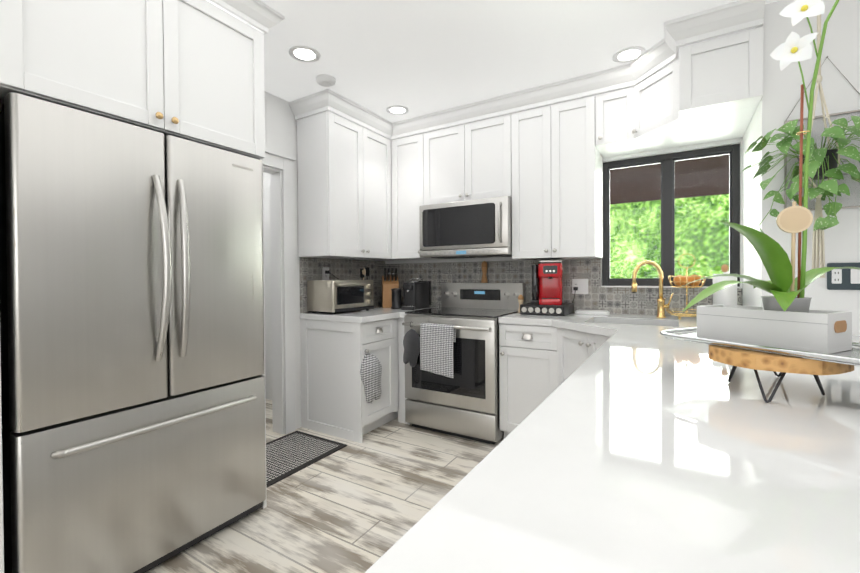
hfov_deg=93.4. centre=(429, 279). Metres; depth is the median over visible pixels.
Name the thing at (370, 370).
oven mitt
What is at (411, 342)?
oven mitt
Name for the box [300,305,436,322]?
countertop
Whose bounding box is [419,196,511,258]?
microwave
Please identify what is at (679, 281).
fruit basket
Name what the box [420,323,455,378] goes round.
dish towel
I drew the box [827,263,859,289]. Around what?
electrical outlet plate
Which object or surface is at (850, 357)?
tray
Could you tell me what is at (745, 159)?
wall
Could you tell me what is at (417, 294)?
espresso machine
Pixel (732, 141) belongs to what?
wall
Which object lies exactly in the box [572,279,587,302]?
outlet
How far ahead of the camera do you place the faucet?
2.69 m
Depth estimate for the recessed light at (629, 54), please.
2.47 m
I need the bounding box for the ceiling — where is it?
[206,0,778,140]
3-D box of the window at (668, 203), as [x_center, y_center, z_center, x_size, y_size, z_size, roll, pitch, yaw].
[1.681,-0.420,2.892,0.845,0.950,0.148,0,1,31]
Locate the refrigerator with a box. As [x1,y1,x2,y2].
[0,92,265,572]
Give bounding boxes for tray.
[575,309,609,314]
[660,327,859,365]
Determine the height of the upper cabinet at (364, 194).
1.189 m
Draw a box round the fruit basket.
[666,253,705,319]
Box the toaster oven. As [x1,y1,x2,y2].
[307,280,373,313]
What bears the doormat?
on the floor
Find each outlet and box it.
[322,267,338,279]
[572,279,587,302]
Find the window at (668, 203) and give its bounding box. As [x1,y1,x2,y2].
[601,144,740,287]
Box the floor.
[145,399,503,572]
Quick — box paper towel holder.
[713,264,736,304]
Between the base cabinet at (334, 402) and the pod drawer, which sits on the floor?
the base cabinet at (334, 402)
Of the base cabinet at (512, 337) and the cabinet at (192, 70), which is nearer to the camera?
the cabinet at (192, 70)
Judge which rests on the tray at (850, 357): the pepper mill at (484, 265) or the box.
the box
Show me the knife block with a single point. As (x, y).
(389, 282)
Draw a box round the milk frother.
[391,288,401,308]
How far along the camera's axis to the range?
2.98 m
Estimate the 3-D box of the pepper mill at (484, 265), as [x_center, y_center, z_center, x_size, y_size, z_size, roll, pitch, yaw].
[0.470,-0.070,3.503,0.057,0.190,0.057,0,1,31]
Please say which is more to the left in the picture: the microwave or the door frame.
the door frame
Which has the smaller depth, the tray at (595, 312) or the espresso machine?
the tray at (595, 312)
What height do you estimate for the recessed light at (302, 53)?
0.007 m
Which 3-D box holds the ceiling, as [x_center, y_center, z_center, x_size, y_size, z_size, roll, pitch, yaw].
[-0.332,-1.372,0.381,6.930,0.050,6.510,0,1,31]
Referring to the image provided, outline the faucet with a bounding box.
[632,260,672,317]
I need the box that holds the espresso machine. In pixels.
[401,278,430,309]
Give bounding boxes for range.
[402,283,524,444]
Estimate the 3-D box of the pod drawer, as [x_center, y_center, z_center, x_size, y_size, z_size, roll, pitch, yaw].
[0.885,0.216,3.060,0.320,0.072,0.346,0,1,31]
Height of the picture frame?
0.718 m
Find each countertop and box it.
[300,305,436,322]
[365,312,859,572]
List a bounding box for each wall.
[263,91,386,433]
[387,138,738,306]
[739,121,750,305]
[751,0,859,335]
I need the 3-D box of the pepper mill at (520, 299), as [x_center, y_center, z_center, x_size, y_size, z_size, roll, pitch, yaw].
[0.703,0.182,3.139,0.046,0.140,0.046,0,1,31]
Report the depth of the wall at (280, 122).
3.18 m
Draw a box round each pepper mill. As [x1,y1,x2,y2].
[481,261,487,282]
[518,295,523,312]
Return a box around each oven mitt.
[360,349,381,402]
[403,322,419,366]
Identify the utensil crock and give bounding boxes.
[360,267,368,279]
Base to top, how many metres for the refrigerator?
1.780 m
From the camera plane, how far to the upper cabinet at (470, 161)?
3.25 m
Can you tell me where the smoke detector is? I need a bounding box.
[316,74,335,86]
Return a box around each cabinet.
[0,0,284,572]
[293,91,400,259]
[300,318,410,442]
[393,128,437,259]
[429,112,512,204]
[499,323,542,438]
[512,92,604,259]
[527,326,609,416]
[593,84,644,157]
[617,8,764,151]
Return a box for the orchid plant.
[681,0,859,312]
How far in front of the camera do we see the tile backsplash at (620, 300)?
3.18 m
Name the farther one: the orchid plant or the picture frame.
the picture frame
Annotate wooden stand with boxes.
[709,345,853,402]
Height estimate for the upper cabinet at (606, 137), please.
0.344 m
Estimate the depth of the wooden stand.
0.92 m
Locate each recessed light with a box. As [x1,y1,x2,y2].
[289,45,319,62]
[386,105,408,114]
[613,46,645,62]
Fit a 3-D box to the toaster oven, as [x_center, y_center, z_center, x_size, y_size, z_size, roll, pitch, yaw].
[-0.717,0.131,3.334,0.351,0.258,0.455,0,1,35]
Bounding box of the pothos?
[743,14,859,277]
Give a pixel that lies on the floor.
(368, 502)
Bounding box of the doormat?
[266,431,346,486]
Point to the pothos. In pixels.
(824, 162)
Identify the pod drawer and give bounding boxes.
[520,302,573,315]
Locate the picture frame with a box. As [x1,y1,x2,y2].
[784,56,859,210]
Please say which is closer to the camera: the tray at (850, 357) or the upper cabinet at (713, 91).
the tray at (850, 357)
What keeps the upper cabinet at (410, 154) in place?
attached to the wall at (732, 141)
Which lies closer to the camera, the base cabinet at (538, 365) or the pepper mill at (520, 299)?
the base cabinet at (538, 365)
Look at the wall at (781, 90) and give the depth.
1.94 m
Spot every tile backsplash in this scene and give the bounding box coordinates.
[299,257,386,312]
[387,258,741,315]
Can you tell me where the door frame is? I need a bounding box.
[263,149,295,433]
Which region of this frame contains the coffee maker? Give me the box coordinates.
[532,260,562,304]
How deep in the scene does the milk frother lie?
3.54 m
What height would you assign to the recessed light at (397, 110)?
0.007 m
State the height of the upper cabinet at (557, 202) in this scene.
1.099 m
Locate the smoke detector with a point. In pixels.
(325, 80)
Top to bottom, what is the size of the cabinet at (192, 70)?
2.538 m
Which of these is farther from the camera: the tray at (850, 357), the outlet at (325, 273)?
the outlet at (325, 273)
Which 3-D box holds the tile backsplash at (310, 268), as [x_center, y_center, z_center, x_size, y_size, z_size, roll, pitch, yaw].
[-0.748,0.035,3.666,0.008,0.444,1.080,0,1,31]
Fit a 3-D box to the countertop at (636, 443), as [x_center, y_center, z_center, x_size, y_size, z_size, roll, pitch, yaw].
[0.804,0.381,1.155,2.293,0.217,3.809,0,1,31]
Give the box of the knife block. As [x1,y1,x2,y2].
[382,268,398,307]
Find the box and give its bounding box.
[697,304,851,353]
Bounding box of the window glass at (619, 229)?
[610,155,728,277]
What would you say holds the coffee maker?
on the countertop at (636, 443)

